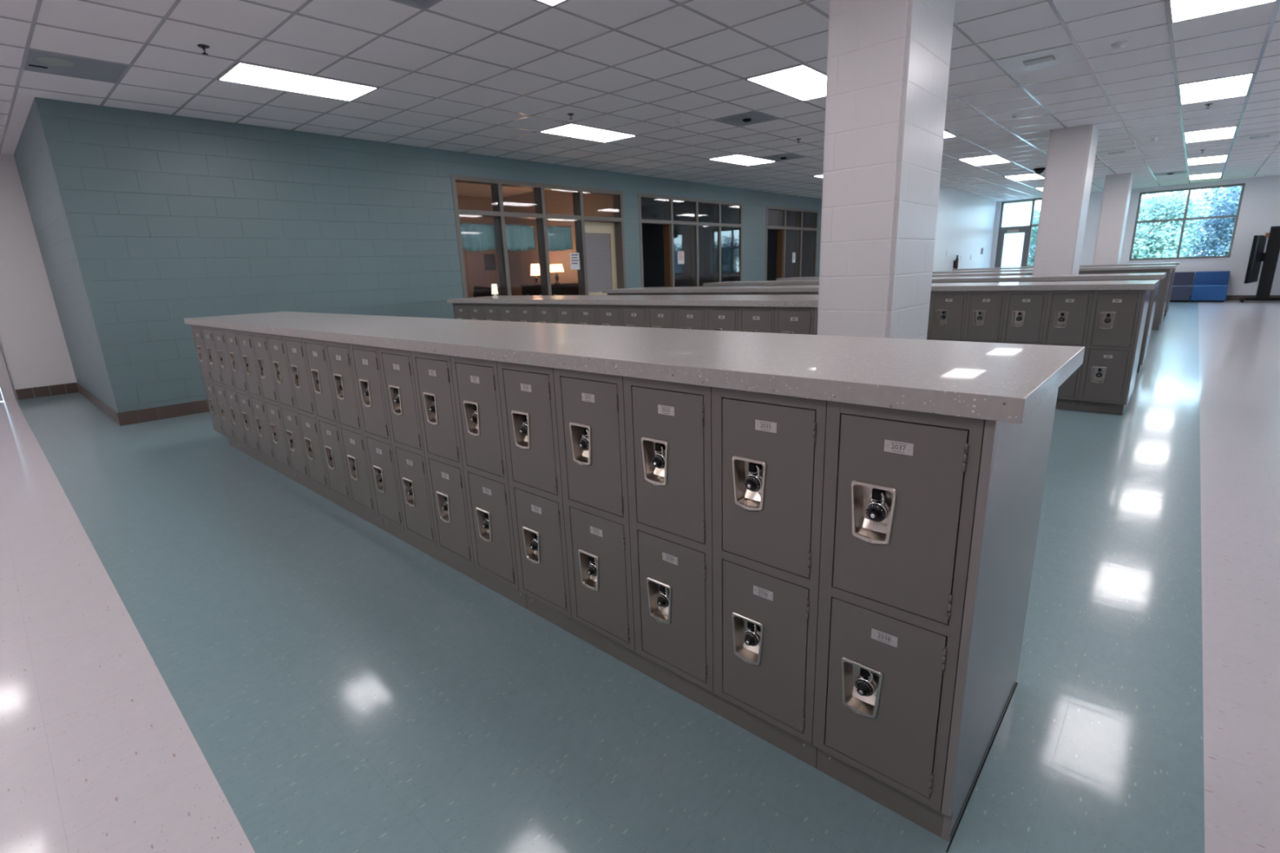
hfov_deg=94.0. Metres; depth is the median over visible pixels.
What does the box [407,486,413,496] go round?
padlock
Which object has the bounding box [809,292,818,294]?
locker
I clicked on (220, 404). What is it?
handle
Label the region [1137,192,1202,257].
tree
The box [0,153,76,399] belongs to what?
wall
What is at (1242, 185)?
window
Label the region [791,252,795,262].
notice
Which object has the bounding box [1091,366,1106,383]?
lock
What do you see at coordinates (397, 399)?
padlock
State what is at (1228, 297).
baseboard
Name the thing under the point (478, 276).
whiteboard
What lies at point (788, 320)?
locker
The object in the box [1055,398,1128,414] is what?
plinth
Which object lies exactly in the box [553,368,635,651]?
locker
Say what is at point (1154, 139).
smoke detector
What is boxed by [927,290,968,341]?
locker
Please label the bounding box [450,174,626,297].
window
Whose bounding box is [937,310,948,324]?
lock
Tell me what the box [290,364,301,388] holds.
handle
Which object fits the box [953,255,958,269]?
fire extinguisher
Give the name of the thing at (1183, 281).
bench
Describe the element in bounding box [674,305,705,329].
locker
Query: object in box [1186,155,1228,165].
recessed light
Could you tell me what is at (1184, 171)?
ceiling vent
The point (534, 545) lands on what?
padlock
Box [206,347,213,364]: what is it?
handle
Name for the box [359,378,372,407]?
handle
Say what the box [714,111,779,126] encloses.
ceiling vent
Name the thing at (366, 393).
padlock
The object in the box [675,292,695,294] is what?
locker
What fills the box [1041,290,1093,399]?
locker
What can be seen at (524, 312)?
locker
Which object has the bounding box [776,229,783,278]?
door
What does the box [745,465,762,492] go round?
padlock
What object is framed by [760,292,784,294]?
locker
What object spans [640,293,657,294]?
locker
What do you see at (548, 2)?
diffuser
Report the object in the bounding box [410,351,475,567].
locker
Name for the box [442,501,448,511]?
padlock
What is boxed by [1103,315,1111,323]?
padlock
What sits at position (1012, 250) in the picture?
door
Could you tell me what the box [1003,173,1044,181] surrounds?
recessed light
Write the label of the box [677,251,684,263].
notice
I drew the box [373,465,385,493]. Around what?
handle
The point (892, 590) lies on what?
locker
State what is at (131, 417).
baseboard
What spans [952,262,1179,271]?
countertop
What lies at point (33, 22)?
grid
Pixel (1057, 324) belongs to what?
lock
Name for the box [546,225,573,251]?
valance
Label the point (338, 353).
locker
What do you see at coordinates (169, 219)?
wall
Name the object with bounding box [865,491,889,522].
padlock
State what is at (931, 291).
locker
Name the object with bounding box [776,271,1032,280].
countertop
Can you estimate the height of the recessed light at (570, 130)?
0.009 m
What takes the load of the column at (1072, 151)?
on the floor
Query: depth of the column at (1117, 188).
13.09 m
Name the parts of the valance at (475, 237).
rod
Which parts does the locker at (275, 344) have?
door, door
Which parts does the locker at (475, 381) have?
number plate, door, number plate, door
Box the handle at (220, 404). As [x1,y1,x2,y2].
[218,402,225,419]
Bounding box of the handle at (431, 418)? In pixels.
[422,391,438,425]
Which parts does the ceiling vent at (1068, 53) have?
register plate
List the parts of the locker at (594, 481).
number plate, door, number plate, door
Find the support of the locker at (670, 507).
on the floor
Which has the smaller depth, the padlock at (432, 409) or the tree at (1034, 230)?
the padlock at (432, 409)
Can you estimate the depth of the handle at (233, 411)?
4.59 m
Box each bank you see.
[707,279,1155,364]
[1078,268,1169,324]
[1164,268,1173,311]
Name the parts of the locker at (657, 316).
door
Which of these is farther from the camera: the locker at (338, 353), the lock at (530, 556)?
the locker at (338, 353)
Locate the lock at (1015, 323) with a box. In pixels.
[1012,311,1025,327]
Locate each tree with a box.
[1013,208,1039,265]
[1028,206,1039,265]
[1131,190,1213,258]
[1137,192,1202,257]
[1157,186,1241,257]
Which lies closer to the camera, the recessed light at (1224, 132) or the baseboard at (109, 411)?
the baseboard at (109, 411)
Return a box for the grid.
[0,0,1279,199]
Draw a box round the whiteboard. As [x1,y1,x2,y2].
[466,249,488,297]
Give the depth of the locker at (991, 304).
5.32 m
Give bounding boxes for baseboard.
[15,382,78,399]
[75,382,119,425]
[116,399,209,426]
[1189,295,1279,300]
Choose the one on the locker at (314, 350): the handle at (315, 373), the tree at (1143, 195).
the handle at (315, 373)
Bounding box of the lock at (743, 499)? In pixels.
[732,455,766,511]
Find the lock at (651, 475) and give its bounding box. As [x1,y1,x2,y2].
[640,436,668,485]
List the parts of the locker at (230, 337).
door, door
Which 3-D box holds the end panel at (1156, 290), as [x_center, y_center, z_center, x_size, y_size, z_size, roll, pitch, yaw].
[5.634,-1.174,6.580,0.018,0.900,0.727,11,19,41]
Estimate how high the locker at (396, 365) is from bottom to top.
0.900 m
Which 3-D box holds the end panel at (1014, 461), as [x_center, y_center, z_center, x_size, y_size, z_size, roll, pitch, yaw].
[0.899,0.389,1.469,0.018,0.996,0.727,11,19,41]
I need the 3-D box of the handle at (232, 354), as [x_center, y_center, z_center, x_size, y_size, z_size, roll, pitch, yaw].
[-2.895,-0.465,4.278,0.097,0.137,0.044,11,19,41]
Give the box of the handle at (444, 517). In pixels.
[435,491,450,523]
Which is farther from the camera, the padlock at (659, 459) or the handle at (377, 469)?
the handle at (377, 469)
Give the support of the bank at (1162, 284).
on the floor
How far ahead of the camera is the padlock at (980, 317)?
5.34 m
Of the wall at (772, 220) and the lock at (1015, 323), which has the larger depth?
the wall at (772, 220)
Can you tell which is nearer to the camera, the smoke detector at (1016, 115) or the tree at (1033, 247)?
the smoke detector at (1016, 115)
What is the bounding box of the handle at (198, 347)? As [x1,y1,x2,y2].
[196,345,203,362]
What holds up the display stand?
on the floor
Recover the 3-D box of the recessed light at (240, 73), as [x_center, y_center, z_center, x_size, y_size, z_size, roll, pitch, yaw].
[-2.857,-2.888,5.022,0.617,0.009,1.078,11,19,41]
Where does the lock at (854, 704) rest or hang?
on the locker at (892, 590)
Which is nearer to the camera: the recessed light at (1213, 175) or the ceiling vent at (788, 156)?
the ceiling vent at (788, 156)
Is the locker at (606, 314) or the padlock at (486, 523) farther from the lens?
the locker at (606, 314)
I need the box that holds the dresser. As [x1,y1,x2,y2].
[519,282,578,295]
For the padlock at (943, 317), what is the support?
hanging from the locker at (953, 304)
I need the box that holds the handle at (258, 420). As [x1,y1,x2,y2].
[255,417,263,436]
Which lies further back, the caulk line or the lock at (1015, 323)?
the lock at (1015, 323)
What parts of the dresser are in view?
drawer, drawer, drawer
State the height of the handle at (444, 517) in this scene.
0.137 m
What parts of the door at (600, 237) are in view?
vision panel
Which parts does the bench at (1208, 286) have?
seat, backrest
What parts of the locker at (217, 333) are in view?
door, door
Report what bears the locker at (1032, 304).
on the floor
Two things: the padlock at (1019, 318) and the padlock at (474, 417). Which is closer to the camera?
the padlock at (474, 417)
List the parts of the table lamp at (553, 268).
lamp shade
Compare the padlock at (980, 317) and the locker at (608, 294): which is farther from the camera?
the locker at (608, 294)
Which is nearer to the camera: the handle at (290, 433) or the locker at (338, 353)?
the locker at (338, 353)
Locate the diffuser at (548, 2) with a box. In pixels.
[539,0,563,5]
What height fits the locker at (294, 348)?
0.900 m
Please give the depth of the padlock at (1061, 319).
4.95 m
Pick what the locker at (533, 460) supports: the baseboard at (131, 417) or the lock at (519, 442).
the lock at (519, 442)
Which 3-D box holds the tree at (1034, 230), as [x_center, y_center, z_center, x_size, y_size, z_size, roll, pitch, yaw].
[14.196,-6.756,23.544,2.730,3.422,3.555,-5,15,-12]
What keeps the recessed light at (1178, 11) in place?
in the ceiling
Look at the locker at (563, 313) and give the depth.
5.78 m
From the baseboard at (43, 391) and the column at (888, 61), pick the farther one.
the baseboard at (43, 391)
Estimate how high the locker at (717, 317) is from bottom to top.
0.900 m
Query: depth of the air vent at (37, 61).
4.45 m
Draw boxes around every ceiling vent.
[395,0,438,8]
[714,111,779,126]
[760,153,807,161]
[995,44,1082,74]
[1095,147,1138,156]
[1153,170,1186,176]
[1234,131,1279,142]
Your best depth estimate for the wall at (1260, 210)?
14.94 m
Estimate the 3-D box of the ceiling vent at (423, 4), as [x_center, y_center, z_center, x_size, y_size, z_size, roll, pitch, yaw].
[-1.320,-2.502,3.362,0.552,0.029,0.536,11,19,41]
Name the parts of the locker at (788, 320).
number plate, door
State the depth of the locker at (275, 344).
3.69 m
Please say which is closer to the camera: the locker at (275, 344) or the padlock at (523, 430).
the padlock at (523, 430)
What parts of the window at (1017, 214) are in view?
pane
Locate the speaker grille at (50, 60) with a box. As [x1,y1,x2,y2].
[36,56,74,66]
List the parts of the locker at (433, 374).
number plate, door, number plate, door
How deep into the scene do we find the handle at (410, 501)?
2.80 m
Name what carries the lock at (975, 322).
on the locker at (991, 304)
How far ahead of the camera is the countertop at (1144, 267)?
10.39 m
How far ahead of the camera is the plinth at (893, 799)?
1.85 m
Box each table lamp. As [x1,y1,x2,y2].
[491,284,497,296]
[530,263,540,284]
[550,263,564,284]
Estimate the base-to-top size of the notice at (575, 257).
0.260 m
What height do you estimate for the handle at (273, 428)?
0.137 m
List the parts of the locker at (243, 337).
door, door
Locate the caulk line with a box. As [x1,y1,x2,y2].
[946,682,1017,852]
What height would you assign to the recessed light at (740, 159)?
0.009 m
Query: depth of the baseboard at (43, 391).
7.68 m
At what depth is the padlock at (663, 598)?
1.78 m
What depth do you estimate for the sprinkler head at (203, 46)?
4.17 m
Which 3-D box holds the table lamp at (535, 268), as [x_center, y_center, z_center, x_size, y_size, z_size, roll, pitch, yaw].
[-2.067,-3.022,11.829,0.200,0.390,0.200,11,19,41]
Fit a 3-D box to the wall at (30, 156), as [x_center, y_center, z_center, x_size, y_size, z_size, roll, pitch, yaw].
[-6.329,-1.688,6.656,2.980,2.935,0.200,11,19,41]
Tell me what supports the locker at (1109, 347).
on the floor
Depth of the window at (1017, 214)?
17.86 m
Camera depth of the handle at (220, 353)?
4.48 m
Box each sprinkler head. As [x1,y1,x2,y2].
[197,44,209,54]
[1204,102,1213,109]
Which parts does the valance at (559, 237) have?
rod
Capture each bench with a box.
[1169,271,1195,302]
[1190,271,1230,302]
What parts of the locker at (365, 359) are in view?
number plate, door, number plate, door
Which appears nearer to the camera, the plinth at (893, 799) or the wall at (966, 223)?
the plinth at (893, 799)
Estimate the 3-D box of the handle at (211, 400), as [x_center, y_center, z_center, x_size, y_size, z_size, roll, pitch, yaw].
[-3.559,-0.170,4.986,0.097,0.137,0.044,11,19,41]
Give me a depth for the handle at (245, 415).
4.39 m
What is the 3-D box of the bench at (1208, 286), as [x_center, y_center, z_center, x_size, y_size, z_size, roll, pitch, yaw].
[14.363,-3.528,15.030,0.638,0.735,0.720,11,19,41]
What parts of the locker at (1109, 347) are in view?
door, number plate, door, number plate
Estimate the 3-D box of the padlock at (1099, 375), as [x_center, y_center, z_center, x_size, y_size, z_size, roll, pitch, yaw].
[3.745,-0.433,4.863,0.047,0.074,0.039,11,20,41]
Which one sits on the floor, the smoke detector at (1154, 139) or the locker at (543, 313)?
the locker at (543, 313)
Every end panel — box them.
[813,307,817,334]
[941,388,1057,842]
[1124,289,1151,404]
[1140,279,1159,364]
[1159,268,1172,324]
[1166,266,1176,311]
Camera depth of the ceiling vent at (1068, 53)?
5.12 m
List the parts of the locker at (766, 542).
number plate, number plate, door, door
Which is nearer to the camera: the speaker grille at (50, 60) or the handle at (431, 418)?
the handle at (431, 418)
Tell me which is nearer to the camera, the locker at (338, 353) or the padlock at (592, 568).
the padlock at (592, 568)
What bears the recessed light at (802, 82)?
in the ceiling
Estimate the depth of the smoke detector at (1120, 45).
4.81 m
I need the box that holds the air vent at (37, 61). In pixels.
[23,49,128,83]
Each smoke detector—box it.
[1010,113,1022,119]
[1111,40,1128,50]
[1149,137,1159,141]
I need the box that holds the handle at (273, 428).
[270,423,278,444]
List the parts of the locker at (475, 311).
door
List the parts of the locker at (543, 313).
door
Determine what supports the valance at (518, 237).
attached to the window at (498, 213)
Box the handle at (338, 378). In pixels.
[333,373,345,400]
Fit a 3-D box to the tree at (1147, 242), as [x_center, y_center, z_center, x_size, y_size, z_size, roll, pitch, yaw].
[16.431,-6.069,19.902,3.042,3.813,3.962,-16,20,-42]
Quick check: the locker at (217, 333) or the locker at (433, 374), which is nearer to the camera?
the locker at (433, 374)
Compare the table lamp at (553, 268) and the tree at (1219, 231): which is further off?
the tree at (1219, 231)
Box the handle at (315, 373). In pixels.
[311,368,321,394]
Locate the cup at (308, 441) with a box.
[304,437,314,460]
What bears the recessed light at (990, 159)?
in the ceiling
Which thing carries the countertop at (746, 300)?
on the chase
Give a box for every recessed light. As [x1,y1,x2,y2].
[215,61,380,102]
[533,0,569,8]
[537,123,637,142]
[708,154,777,165]
[744,63,826,101]
[812,174,822,177]
[943,129,957,137]
[957,154,1012,165]
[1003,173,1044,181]
[1166,0,1279,24]
[1177,72,1255,105]
[1182,125,1238,142]
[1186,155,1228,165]
[1188,173,1222,179]
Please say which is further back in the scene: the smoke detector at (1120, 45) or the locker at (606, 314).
the locker at (606, 314)
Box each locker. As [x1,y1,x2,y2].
[190,324,224,435]
[200,325,235,441]
[210,327,247,447]
[222,328,261,454]
[235,329,275,462]
[248,331,291,471]
[264,333,309,479]
[282,335,328,490]
[302,337,351,502]
[324,340,376,515]
[348,343,404,530]
[377,346,436,546]
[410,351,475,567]
[449,355,519,591]
[453,302,468,319]
[466,302,484,319]
[482,303,499,320]
[496,360,571,617]
[497,303,516,321]
[515,303,534,322]
[533,303,554,323]
[553,304,575,324]
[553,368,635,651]
[573,304,597,324]
[596,304,621,326]
[607,293,623,295]
[620,305,647,327]
[622,376,713,693]
[623,293,639,295]
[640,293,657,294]
[646,305,675,328]
[657,293,675,294]
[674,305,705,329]
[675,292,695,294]
[694,292,715,294]
[705,306,737,331]
[711,386,826,745]
[715,292,737,294]
[737,292,759,294]
[737,306,774,333]
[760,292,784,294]
[773,306,814,334]
[784,292,809,294]
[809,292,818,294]
[812,400,985,813]
[926,291,931,339]
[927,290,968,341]
[962,290,1006,342]
[1000,290,1048,344]
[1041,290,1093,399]
[1077,289,1143,404]
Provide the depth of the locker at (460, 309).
6.97 m
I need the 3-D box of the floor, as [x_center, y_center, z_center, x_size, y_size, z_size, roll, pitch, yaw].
[1.906,-0.719,7.745,25.000,0.100,29.500,11,19,41]
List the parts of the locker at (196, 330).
door, door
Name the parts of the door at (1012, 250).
pane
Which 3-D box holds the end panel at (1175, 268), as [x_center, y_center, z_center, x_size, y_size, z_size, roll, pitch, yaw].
[10.807,-2.819,12.126,0.018,0.900,0.727,11,19,41]
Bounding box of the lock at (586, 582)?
[577,549,599,591]
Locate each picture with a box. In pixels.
[484,253,496,270]
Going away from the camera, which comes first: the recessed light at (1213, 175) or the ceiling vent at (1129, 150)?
the ceiling vent at (1129, 150)
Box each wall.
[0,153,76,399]
[13,102,114,409]
[32,97,822,420]
[457,195,501,297]
[502,190,613,295]
[766,187,941,280]
[933,187,996,271]
[990,175,1279,295]
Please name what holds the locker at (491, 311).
on the floor
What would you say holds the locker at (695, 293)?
on the floor
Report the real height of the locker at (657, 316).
0.900 m
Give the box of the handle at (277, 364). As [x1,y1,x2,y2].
[272,360,282,383]
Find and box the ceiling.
[0,0,1279,205]
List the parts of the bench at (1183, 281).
seat, backrest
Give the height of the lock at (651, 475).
0.137 m
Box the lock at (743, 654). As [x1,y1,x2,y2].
[731,612,764,665]
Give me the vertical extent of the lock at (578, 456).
0.137 m
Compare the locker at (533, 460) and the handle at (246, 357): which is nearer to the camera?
the locker at (533, 460)
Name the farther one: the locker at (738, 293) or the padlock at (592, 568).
the locker at (738, 293)
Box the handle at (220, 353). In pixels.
[217,349,225,368]
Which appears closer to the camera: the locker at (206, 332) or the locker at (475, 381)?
the locker at (475, 381)
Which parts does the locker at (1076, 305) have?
door, door, number plate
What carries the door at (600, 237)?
attached to the window at (498, 213)
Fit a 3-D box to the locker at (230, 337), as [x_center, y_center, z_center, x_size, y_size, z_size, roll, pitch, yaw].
[-2.749,-0.289,4.419,0.305,0.900,0.366,11,19,41]
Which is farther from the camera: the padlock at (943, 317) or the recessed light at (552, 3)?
the padlock at (943, 317)
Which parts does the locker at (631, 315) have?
door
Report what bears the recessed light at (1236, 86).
in the ceiling
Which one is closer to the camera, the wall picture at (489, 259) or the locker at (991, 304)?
the locker at (991, 304)
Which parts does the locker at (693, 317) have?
door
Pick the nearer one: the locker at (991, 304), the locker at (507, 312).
the locker at (991, 304)
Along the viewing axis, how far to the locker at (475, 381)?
2.29 m
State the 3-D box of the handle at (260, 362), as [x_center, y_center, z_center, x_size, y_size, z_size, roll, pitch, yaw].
[-2.441,-0.378,3.879,0.097,0.137,0.044,11,19,41]
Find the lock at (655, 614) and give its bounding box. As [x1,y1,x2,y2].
[646,577,671,624]
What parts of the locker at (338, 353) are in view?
number plate, door, number plate, door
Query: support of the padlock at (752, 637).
hanging from the locker at (766, 542)
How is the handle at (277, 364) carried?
on the locker at (275, 344)
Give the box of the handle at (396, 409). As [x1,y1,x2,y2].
[388,385,402,415]
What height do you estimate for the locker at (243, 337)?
0.900 m
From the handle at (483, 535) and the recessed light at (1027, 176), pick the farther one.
the recessed light at (1027, 176)
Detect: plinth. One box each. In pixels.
[228,438,943,837]
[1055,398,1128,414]
[1136,364,1142,373]
[1151,324,1160,330]
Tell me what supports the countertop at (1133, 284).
on the chase
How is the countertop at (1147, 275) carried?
on the bank at (1152, 291)
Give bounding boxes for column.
[817,0,955,339]
[1031,124,1098,275]
[1092,173,1133,264]
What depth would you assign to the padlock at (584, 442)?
1.87 m
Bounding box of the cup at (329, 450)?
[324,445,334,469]
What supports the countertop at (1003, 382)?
on the chase
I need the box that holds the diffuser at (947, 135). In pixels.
[943,131,954,137]
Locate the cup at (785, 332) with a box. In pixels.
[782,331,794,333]
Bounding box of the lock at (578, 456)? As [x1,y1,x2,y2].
[568,422,591,466]
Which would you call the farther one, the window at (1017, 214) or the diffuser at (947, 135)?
the window at (1017, 214)
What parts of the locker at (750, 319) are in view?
number plate, door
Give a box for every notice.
[569,253,580,269]
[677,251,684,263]
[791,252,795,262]
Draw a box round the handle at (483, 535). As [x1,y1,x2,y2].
[475,506,492,542]
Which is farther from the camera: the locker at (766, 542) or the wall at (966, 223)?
the wall at (966, 223)
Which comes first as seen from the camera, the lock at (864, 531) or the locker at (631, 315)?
the lock at (864, 531)
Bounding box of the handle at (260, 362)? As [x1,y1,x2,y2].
[257,357,266,378]
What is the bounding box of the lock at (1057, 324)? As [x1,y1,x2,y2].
[1053,311,1068,328]
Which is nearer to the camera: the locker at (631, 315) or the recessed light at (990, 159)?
the locker at (631, 315)
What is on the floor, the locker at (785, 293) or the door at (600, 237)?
the locker at (785, 293)
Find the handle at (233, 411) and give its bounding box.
[230,406,236,424]
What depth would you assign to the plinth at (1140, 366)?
6.50 m
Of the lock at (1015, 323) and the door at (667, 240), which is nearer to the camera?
the lock at (1015, 323)
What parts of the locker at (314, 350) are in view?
door, door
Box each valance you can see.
[459,222,496,251]
[505,223,535,251]
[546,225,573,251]
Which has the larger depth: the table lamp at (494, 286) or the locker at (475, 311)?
the table lamp at (494, 286)
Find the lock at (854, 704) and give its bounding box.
[840,657,883,719]
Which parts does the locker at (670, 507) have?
number plate, door, number plate, door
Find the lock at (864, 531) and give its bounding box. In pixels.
[850,480,897,544]
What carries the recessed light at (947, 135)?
in the ceiling
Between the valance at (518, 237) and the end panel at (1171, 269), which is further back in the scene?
the end panel at (1171, 269)
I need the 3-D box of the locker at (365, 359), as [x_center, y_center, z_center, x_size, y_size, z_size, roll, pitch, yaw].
[-1.161,0.013,3.024,0.305,0.900,0.366,11,19,41]
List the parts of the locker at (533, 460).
number plate, door, number plate, door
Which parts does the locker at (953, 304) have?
number plate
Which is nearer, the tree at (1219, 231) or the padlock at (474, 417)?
the padlock at (474, 417)
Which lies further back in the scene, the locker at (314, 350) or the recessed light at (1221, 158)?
the recessed light at (1221, 158)
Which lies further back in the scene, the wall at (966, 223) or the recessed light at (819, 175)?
the wall at (966, 223)
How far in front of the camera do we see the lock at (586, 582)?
2.01 m
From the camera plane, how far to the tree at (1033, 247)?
28.15 m
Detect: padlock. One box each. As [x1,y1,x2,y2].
[337,382,342,391]
[364,386,368,396]
[377,473,382,483]
[394,393,399,404]
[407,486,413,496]
[429,401,435,413]
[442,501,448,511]
[470,405,477,423]
[482,517,488,529]
[519,416,528,435]
[529,534,537,551]
[578,429,588,450]
[586,558,596,576]
[652,446,665,468]
[657,586,669,607]
[743,622,760,646]
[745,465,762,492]
[854,670,876,696]
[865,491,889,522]
[940,311,946,319]
[977,312,982,320]
[1016,313,1022,321]
[1057,314,1065,322]
[1095,369,1102,377]
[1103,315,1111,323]
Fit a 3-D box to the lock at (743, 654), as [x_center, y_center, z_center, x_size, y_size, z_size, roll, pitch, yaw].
[0.297,0.566,1.598,0.097,0.137,0.044,11,19,41]
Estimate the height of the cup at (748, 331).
0.137 m
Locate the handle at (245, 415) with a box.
[241,411,249,430]
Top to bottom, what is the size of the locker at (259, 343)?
0.900 m
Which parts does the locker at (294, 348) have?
door, door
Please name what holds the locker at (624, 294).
on the floor
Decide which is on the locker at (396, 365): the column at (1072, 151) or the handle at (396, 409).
the handle at (396, 409)
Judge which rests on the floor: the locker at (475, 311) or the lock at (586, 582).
the locker at (475, 311)
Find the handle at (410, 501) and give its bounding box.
[402,477,415,506]
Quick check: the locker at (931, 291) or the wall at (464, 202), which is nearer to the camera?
the locker at (931, 291)
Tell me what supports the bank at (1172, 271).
on the floor
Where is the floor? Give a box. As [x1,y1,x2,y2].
[0,300,1279,852]
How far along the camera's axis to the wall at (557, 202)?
12.06 m
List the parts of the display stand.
leg, leg, post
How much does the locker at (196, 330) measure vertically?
0.900 m
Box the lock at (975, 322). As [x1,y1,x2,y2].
[973,310,985,325]
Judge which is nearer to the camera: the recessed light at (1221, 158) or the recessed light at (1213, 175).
the recessed light at (1221, 158)
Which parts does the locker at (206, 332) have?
door, door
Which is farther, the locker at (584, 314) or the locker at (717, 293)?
the locker at (717, 293)
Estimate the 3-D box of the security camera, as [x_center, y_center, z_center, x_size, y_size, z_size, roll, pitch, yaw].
[7.750,-4.955,11.572,0.200,0.100,0.200,11,19,41]
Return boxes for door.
[0,347,16,401]
[584,222,617,295]
[662,224,671,287]
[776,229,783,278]
[996,227,1029,267]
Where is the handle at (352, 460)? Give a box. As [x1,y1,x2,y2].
[346,454,358,480]
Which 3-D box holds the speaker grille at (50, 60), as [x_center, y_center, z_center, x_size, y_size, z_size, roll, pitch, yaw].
[-4.247,-2.651,4.335,0.200,0.004,0.200,11,19,41]
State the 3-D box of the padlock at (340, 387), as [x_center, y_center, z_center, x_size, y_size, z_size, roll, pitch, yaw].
[-1.535,-0.218,3.071,0.047,0.073,0.039,11,20,41]
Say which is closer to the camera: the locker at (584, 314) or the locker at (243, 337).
the locker at (243, 337)
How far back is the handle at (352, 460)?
3.20 m
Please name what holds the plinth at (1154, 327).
on the floor
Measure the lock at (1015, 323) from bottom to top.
0.137 m
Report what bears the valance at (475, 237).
attached to the window at (498, 213)
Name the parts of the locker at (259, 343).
door, door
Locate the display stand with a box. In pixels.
[1239,226,1279,302]
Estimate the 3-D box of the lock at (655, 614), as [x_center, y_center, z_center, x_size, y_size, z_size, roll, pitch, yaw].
[0.070,0.522,1.798,0.097,0.137,0.044,11,19,41]
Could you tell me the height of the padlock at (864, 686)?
0.073 m
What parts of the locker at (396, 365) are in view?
number plate, door, number plate, door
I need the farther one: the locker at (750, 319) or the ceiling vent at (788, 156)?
the ceiling vent at (788, 156)
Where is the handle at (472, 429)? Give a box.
[463,400,480,436]
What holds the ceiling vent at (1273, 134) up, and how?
in the ceiling
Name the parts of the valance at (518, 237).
rod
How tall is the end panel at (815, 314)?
0.900 m
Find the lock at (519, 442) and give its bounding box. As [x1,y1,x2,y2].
[511,409,530,449]
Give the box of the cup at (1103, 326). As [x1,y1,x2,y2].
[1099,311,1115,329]
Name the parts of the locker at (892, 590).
number plate, door, number plate, door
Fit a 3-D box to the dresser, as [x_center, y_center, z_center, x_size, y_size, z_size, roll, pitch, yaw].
[-1.684,-2.314,11.853,1.300,1.020,0.695,11,19,41]
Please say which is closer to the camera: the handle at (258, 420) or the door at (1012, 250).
the handle at (258, 420)
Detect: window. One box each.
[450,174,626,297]
[638,192,742,287]
[764,205,818,280]
[994,198,1041,267]
[1127,182,1245,261]
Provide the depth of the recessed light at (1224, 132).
8.78 m
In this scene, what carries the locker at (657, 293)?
on the floor
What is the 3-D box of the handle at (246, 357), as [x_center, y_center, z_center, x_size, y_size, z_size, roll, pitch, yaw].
[-2.668,-0.421,4.078,0.097,0.137,0.044,11,19,41]
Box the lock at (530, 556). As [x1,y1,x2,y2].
[522,526,540,564]
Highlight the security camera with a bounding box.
[1033,167,1045,173]
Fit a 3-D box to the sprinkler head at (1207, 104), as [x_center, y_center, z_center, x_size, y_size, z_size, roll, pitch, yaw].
[6.630,-3.735,6.957,0.072,0.051,0.072,11,19,41]
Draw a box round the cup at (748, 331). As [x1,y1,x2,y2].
[745,329,756,332]
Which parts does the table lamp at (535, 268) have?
lamp shade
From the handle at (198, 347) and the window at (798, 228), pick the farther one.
the window at (798, 228)
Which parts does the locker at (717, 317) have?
number plate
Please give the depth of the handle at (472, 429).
2.29 m
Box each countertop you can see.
[183,311,1084,423]
[446,294,818,307]
[602,280,1159,293]
[702,272,1166,285]
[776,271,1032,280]
[932,264,1176,274]
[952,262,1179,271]
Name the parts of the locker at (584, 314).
door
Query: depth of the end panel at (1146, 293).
4.76 m
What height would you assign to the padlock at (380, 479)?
0.073 m
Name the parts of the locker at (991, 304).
number plate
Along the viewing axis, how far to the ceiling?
5.14 m
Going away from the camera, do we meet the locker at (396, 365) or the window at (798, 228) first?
the locker at (396, 365)
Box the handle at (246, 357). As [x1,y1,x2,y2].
[242,355,250,375]
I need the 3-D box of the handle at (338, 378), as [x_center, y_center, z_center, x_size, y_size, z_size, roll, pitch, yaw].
[-1.534,-0.205,3.082,0.097,0.137,0.044,11,19,41]
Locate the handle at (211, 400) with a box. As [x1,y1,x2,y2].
[208,398,214,414]
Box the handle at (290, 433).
[286,430,295,451]
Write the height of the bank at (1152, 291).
0.900 m
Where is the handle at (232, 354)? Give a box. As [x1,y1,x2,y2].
[229,351,237,371]
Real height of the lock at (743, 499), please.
0.137 m
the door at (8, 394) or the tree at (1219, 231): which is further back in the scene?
the tree at (1219, 231)
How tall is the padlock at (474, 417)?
0.073 m

